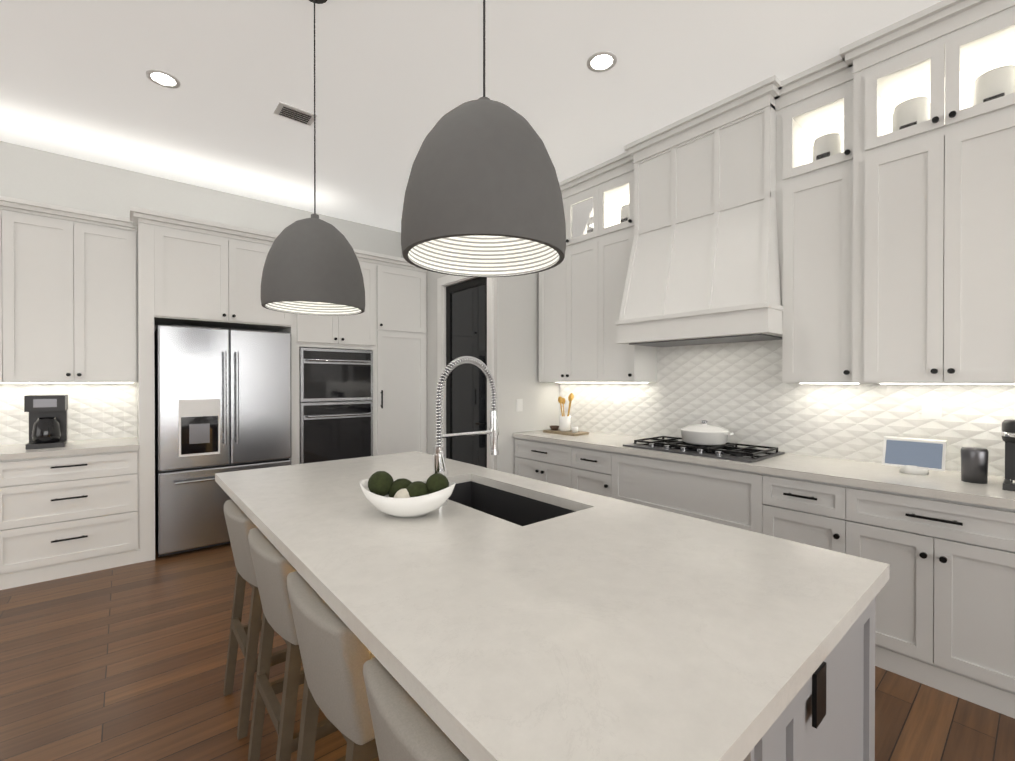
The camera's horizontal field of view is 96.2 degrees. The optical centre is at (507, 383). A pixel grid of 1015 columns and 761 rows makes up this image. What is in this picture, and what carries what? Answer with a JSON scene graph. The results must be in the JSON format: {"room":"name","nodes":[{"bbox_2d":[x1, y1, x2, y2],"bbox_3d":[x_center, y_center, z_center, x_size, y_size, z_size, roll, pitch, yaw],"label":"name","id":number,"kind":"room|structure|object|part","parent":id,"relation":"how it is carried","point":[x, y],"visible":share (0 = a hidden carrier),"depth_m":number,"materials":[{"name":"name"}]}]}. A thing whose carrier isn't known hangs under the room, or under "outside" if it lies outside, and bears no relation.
{"room":"kitchen","nodes":[
{"label":"kitchen","id":0,"kind":"room"},
{"bbox_2d":[0,141,400,437],"bbox_3d":[-4.550,-0.229,2.997,10.240,3.250,0.100,0,0,-40],"label":"wall","id":1,"kind":"structure","parent":0,"point":[34,175],"depth_m":4.00,"materials":[{"name":"paint"}]},
{"bbox_2d":[0,204,15,383],"bbox_3d":[-3.842,-0.635,3.288,0.430,1.261,0.358,0,0,-40],"label":"upper cabinet","id":2,"kind":"object","parent":1,"relation":"attached to","point":[7,211],"depth_m":3.27,"materials":[{"name":"white wood"}]},
{"bbox_2d":[16,204,87,383],"bbox_3d":[-3.581,-0.636,3.508,0.491,1.261,0.358,0,0,-40],"label":"upper cabinet","id":3,"kind":"object","parent":1,"relation":"attached to","point":[52,247],"depth_m":3.42,"materials":[{"name":"white wood"}]},
{"bbox_2d":[88,220,139,383],"bbox_3d":[-3.316,-0.637,3.731,0.440,1.261,0.358,0,0,-40],"label":"upper cabinet","id":4,"kind":"object","parent":1,"relation":"attached to","point":[89,300],"depth_m":3.64,"materials":[{"name":"white wood"}]},
{"bbox_2d":[148,220,239,327],"bbox_3d":[-2.765,-0.901,4.004,0.563,0.754,0.648,0,0,-40],"label":"upper cabinet","id":5,"kind":"object","parent":1,"relation":"attached to","point":[194,273],"depth_m":3.75,"materials":[{"name":"white wood"}]},
{"bbox_2d":[235,236,291,331],"bbox_3d":[-2.425,-0.902,4.290,0.564,0.754,0.648,0,0,-40],"label":"upper cabinet","id":6,"kind":"object","parent":1,"relation":"attached to","point":[254,250],"depth_m":4.04,"materials":[{"name":"white wood"}]},
{"bbox_2d":[283,313,347,351],"bbox_3d":[-2.002,-0.814,4.646,0.443,0.934,0.648,0,0,-40],"label":"upper cabinet","id":7,"kind":"object","parent":1,"relation":"attached to","point":[307,331],"depth_m":4.39,"materials":[{"name":"white wood"}]},
{"bbox_2d":[348,256,375,351],"bbox_3d":[-1.754,-0.815,4.854,0.443,0.934,0.648,0,0,-40],"label":"upper cabinet","id":8,"kind":"object","parent":1,"relation":"attached to","point":[361,327],"depth_m":4.70,"materials":[{"name":"white wood"}]},
{"bbox_2d":[401,247,504,471],"bbox_3d":[-0.680,-0.238,4.945,0.130,3.250,1.898,0,0,-40],"label":"door","id":9,"kind":"structure","parent":0,"point":[491,324],"depth_m":4.64,"materials":[{"name":"paint"}]},
{"bbox_3d":[-0.406,0.126,4.630,0.118,2.525,0.970,0,0,-40],"label":"door trim","id":10,"kind":"part","parent":9,"relation":"part of","materials":[{"name":"white wood"}]},
{"bbox_3d":[-0.422,0.171,4.616,0.100,2.415,0.770,0,0,-40],"label":"door","id":11,"kind":"part","parent":9,"relation":"part of","materials":[{"name":"black wood"}]},
{"bbox_2d":[0,0,941,231],"bbox_3d":[-0.633,-1.881,-1.667,10.240,0.100,12.270,0,0,-40],"label":"ceiling","id":12,"kind":"structure","parent":0,"point":[396,81],"depth_m":2.73,"materials":[{"name":"white paint"}]},
{"bbox_2d":[146,69,180,88],"bbox_3d":[-2.092,-1.849,2.770,0.170,0.006,0.170,0,0,-40],"label":"recessed light","id":13,"kind":"object","parent":12,"relation":"in","point":[162,78],"visible":1,"depth_m":2.77,"materials":[{"name":"white"}]},
{"bbox_2d":[274,102,316,125],"bbox_3d":[-1.457,-1.849,3.134,0.240,0.010,0.160,0,0,-40],"label":"ceiling vent","id":14,"kind":"object","parent":12,"relation":"in","point":[282,109],"visible":1,"depth_m":3.12,"materials":[{"name":"white metal"}]},
{"bbox_2d":[261,0,364,315],"bbox_3d":[-0.905,-1.099,2.139,0.452,1.500,0.452,0,0,-40],"label":"pendant light","id":15,"kind":"object","parent":12,"relation":"hanging from","point":[311,266],"visible":1,"depth_m":1.99,"materials":[{"name":"metal"}]},
{"bbox_2d":[401,0,565,276],"bbox_3d":[-0.065,-1.095,1.265,0.452,1.500,0.452,0,0,-40],"label":"pendant light","id":16,"kind":"object","parent":12,"relation":"hanging from","point":[483,196],"visible":1,"depth_m":1.10,"materials":[{"name":"metal"}]},
{"bbox_2d":[587,51,616,71],"bbox_3d":[0.542,-1.848,2.621,0.170,0.006,0.170,0,0,-40],"label":"recessed light","id":17,"kind":"object","parent":12,"relation":"in","point":[601,61],"visible":1,"depth_m":2.62,"materials":[{"name":"white"}]},
{"bbox_2d":[0,543,1014,760],"bbox_3d":[-0.633,1.469,-1.651,10.240,0.100,12.270,0,0,-40],"label":"floor","id":18,"kind":"structure","parent":0,"point":[125,663],"depth_m":2.11,"materials":[{"name":"brown wood"}]},
{"bbox_2d":[0,448,143,589],"bbox_3d":[-3.350,0.954,3.527,0.770,0.881,0.638,0,0,-40],"label":"base cabinet","id":19,"kind":"object","parent":18,"relation":"on","point":[61,516],"depth_m":3.28,"materials":[{"name":"white wood"}]},
{"bbox_2d":[0,436,139,459],"bbox_3d":[-3.610,0.494,3.296,1.458,0.040,0.653,0,0,-40],"label":"countertop","id":20,"kind":"structure","parent":19,"relation":"on","point":[118,443],"depth_m":3.37,"materials":[{"name":"white stone"}]},
{"bbox_2d":[24,395,67,449],"bbox_3d":[-3.449,0.281,3.415,0.210,0.384,0.243,0,0,-40],"label":"coffee maker","id":21,"kind":"object","parent":20,"relation":"on","point":[47,421],"visible":1,"depth_m":3.35,"materials":[{"name":"grey plastic"}]},
{"bbox_2d":[154,324,290,556],"bbox_3d":[-2.559,0.451,4.118,0.977,1.870,0.729,0,0,-40],"label":"fridge","id":22,"kind":"object","parent":18,"relation":"on","point":[222,400],"visible":0.79,"depth_m":3.80,"materials":[{"name":"grey metal"}]},
{"bbox_2d":[223,499,286,739],"bbox_3d":[-1.016,0.967,2.055,0.439,0.868,0.409,0,0,-40],"label":"stool","id":23,"kind":"object","parent":18,"relation":"on","point":[240,523],"visible":0.35,"depth_m":1.84,"materials":[{"name":"beige fabric"}]},
{"bbox_2d":[248,527,337,760],"bbox_3d":[-0.681,0.969,1.658,0.439,0.868,0.409,0,0,-40],"label":"stool","id":24,"kind":"object","parent":18,"relation":"on","point":[273,567],"visible":0.44,"depth_m":1.46,"materials":[{"name":"beige fabric"}]},
{"bbox_3d":[-0.677,0.983,1.661,0.420,0.840,0.361,0,0,-40],"label":"frame","id":25,"kind":"part","parent":24,"relation":"part of","materials":[{"name":"brown wood"}]},
{"bbox_2d":[291,456,299,464],"bbox_3d":[-1.878,1.100,4.760,0.767,0.576,0.648,0,0,-40],"label":"base cabinet","id":26,"kind":"object","parent":18,"relation":"on","point":[295,460],"depth_m":4.27,"materials":[{"name":"white wood"}]},
{"bbox_2d":[287,571,377,760],"bbox_3d":[-0.353,0.971,1.267,0.439,0.868,0.409,0,0,-40],"label":"stool","id":27,"kind":"object","parent":18,"relation":"on","point":[336,653],"visible":0.46,"depth_m":1.05,"materials":[{"name":"beige fabric"}]},
{"bbox_3d":[-0.349,0.985,1.271,0.420,0.840,0.361,0,0,-40],"label":"frame","id":28,"kind":"part","parent":27,"relation":"part of","materials":[{"name":"brown wood"}]},
{"bbox_2d":[361,260,426,455],"bbox_3d":[-1.357,0.051,5.192,0.642,2.670,0.648,0,0,-40],"label":"tall cabinet","id":29,"kind":"object","parent":18,"relation":"on","point":[399,400],"depth_m":4.94,"materials":[{"name":"white wood"}]},
{"bbox_2d":[299,348,372,463],"bbox_3d":[-1.834,0.233,4.702,0.710,1.140,0.631,0,0,-40],"label":"wall oven","id":30,"kind":"object","parent":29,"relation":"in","point":[336,412],"visible":0.94,"depth_m":4.48,"materials":[{"name":"black glass"}]},
{"bbox_2d":[363,657,468,760],"bbox_3d":[-0.009,0.973,0.858,0.439,0.868,0.409,0,0,-40],"label":"stool","id":31,"kind":"object","parent":18,"relation":"on","point":[406,727],"visible":0.5,"depth_m":0.74,"materials":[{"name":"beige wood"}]},
{"bbox_2d":[513,436,564,485],"bbox_3d":[0.558,0.950,4.230,0.638,0.880,0.792,0,0,-40],"label":"base cabinet","id":32,"kind":"object","parent":18,"relation":"on","point":[533,459],"depth_m":4.05,"materials":[{"name":"white wood"}]},
{"bbox_2d":[565,444,600,494],"bbox_3d":[0.884,0.952,3.843,0.638,0.880,0.460,0,0,-40],"label":"base cabinet","id":33,"kind":"object","parent":18,"relation":"on","point":[582,465],"depth_m":3.67,"materials":[{"name":"white wood"}]},
{"bbox_2d":[298,480,874,760],"bbox_3d":[-0.127,0.962,1.936,0.815,0.880,2.542,0,0,-40],"label":"kitchen island","id":34,"kind":"object","parent":18,"relation":"on","point":[833,719],"depth_m":1.10,"materials":[{"name":"white wood"}]},
{"bbox_2d":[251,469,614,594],"bbox_3d":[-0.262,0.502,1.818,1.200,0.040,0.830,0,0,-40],"label":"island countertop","id":35,"kind":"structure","parent":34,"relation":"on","point":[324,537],"depth_m":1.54,"materials":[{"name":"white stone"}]},
{"bbox_2d":[359,471,455,517],"bbox_3d":[-0.368,0.404,1.678,0.285,0.155,0.312,0,0,-40],"label":"bowl","id":36,"kind":"object","parent":35,"relation":"on","point":[383,491],"visible":1,"depth_m":1.62,"materials":[{"name":"white ceramic"}]},
{"bbox_2d":[433,356,498,505],"bbox_3d":[-0.163,0.184,1.892,0.334,0.596,0.088,0,0,-40],"label":"faucet","id":37,"kind":"object","parent":35,"relation":"on","point":[439,466],"depth_m":1.85,"materials":[{"name":"silver metal"}]},
{"bbox_2d":[319,500,889,760],"bbox_3d":[0.285,0.506,1.168,1.200,0.040,0.870,0,0,-40],"label":"island countertop","id":38,"kind":"structure","parent":34,"relation":"on","point":[616,630],"depth_m":0.90,"materials":[{"name":"white stone"}]},
{"bbox_2d":[448,481,576,525],"bbox_3d":[-0.071,0.648,1.980,0.404,0.251,0.854,0,0,-40],"label":"sink","id":39,"kind":"object","parent":38,"relation":"in","point":[520,508],"depth_m":2.19,"materials":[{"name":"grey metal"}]},
{"bbox_2d":[601,452,756,531],"bbox_3d":[1.376,0.955,3.258,0.638,0.880,1.189,0,0,-40],"label":"base cabinet","id":40,"kind":"object","parent":18,"relation":"on","point":[725,496],"depth_m":3.01,"materials":[{"name":"white wood"}]},
{"bbox_2d":[757,472,828,549],"bbox_3d":[1.868,0.958,2.673,0.638,0.880,0.459,0,0,-40],"label":"base cabinet","id":41,"kind":"object","parent":18,"relation":"on","point":[792,510],"depth_m":2.52,"materials":[{"name":"white wood"}]},
{"bbox_2d":[829,484,1014,718],"bbox_3d":[2.192,0.960,2.288,0.638,0.880,0.784,0,0,-40],"label":"base cabinet","id":42,"kind":"object","parent":18,"relation":"on","point":[945,609],"depth_m":2.07,"materials":[{"name":"white wood"}]},
{"bbox_2d":[513,428,1014,511],"bbox_3d":[1.780,0.498,2.764,0.653,0.040,4.607,0,0,-40],"label":"countertop","id":43,"kind":"structure","parent":42,"relation":"on","point":[938,485],"depth_m":2.50,"materials":[{"name":"white stone"}]},
{"bbox_2d":[543,393,588,435],"bbox_3d":[0.545,0.281,4.281,0.208,0.377,0.400,0,0,-40],"label":"tray","id":44,"kind":"object","parent":43,"relation":"on","point":[564,426],"depth_m":4.26,"materials":[{"name":"brown wood"}]},
{"bbox_2d":[623,436,784,462],"bbox_3d":[1.365,0.453,3.246,0.530,0.042,0.920,0,0,-40],"label":"cooktop","id":45,"kind":"object","parent":43,"relation":"in","point":[749,454],"visible":0.94,"depth_m":3.09,"materials":[{"name":"grey metal"}]},
{"bbox_2d":[677,420,732,444],"bbox_3d":[1.423,0.349,3.294,0.324,0.164,0.390,0,0,-40],"label":"pot","id":46,"kind":"object","parent":45,"relation":"on","point":[703,433],"visible":1,"depth_m":3.18,"materials":[{"name":"white ceramic"}]},
{"bbox_2d":[543,393,1014,490],"bbox_3d":[1.475,0.286,3.204,0.325,0.377,3.245,0,0,-40],"label":"kitchen items","id":47,"kind":"object","parent":43,"relation":"on","point":[915,456],"depth_m":2.36,"materials":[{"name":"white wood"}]},
{"bbox_2d":[505,272,558,473],"bbox_3d":[0.237,-0.236,4.544,0.718,3.250,0.120,0,0,-40],"label":"wall","id":48,"kind":"structure","parent":0,"point":[531,404],"depth_m":4.41,"materials":[{"name":"paint"}]},
{"bbox_2d":[516,399,522,411],"bbox_3d":[0.113,0.210,4.368,0.080,0.120,0.007,0,0,-40],"label":"switch plate","id":49,"kind":"object","parent":48,"relation":"attached to","point":[519,402],"depth_m":4.37,"materials":[{"name":"white plastic"}]},
{"bbox_2d":[539,263,560,383],"bbox_3d":[0.573,-0.667,4.438,0.338,1.312,0.428,0,0,-40],"label":"upper cabinet","id":50,"kind":"object","parent":48,"relation":"attached to","point":[549,280],"depth_m":4.38,"materials":[{"name":"white wood"}]},
{"bbox_2d":[561,232,588,383],"bbox_3d":[0.791,-0.665,4.179,0.338,1.312,0.487,0,0,-40],"label":"upper cabinet","id":51,"kind":"object","parent":0,"relation":"attached to","point":[575,264],"depth_m":4.14,"materials":[{"name":"white wood"}]},
{"bbox_2d":[589,220,660,383],"bbox_3d":[1.009,-0.664,3.920,0.338,1.312,0.428,0,0,-40],"label":"upper cabinet","id":52,"kind":"object","parent":0,"relation":"attached to","point":[618,353],"depth_m":3.85,"materials":[{"name":"white wood"}]},
{"bbox_2d":[613,180,780,327],"bbox_3d":[1.403,-0.835,3.278,0.560,0.710,1.060,0,0,-40],"label":"range hood","id":53,"kind":"object","parent":0,"relation":"attached to","point":[714,259],"depth_m":3.07,"materials":[{"name":"white wood"}]},
{"bbox_2d":[621,100,796,223],"bbox_3d":[1.432,-1.445,3.356,0.410,0.580,1.077,0,0,-40],"label":"upper cabinet","id":54,"kind":"object","parent":0,"relation":"attached to","point":[750,146],"depth_m":3.10,"materials":[{"name":"white wood"}]},
{"bbox_2d":[777,144,856,383],"bbox_3d":[1.953,-0.659,2.797,0.338,1.312,0.365,0,0,-40],"label":"upper cabinet","id":55,"kind":"object","parent":0,"relation":"attached to","point":[809,272],"depth_m":2.69,"materials":[{"name":"white wood"}]},
{"bbox_2d":[857,116,924,387],"bbox_3d":[2.202,-0.657,2.459,0.393,1.312,0.384,0,0,-40],"label":"upper cabinet","id":56,"kind":"object","parent":0,"relation":"attached to","point":[891,162],"depth_m":2.40,"materials":[{"name":"white wood"}]},
{"bbox_2d":[921,88,1014,387],"bbox_3d":[2.388,-0.656,2.237,0.393,1.312,0.433,0,0,-40],"label":"upper cabinet","id":57,"kind":"object","parent":0,"relation":"attached to","point":[968,246],"depth_m":2.17,"materials":[{"name":"white wood"}]}
]}

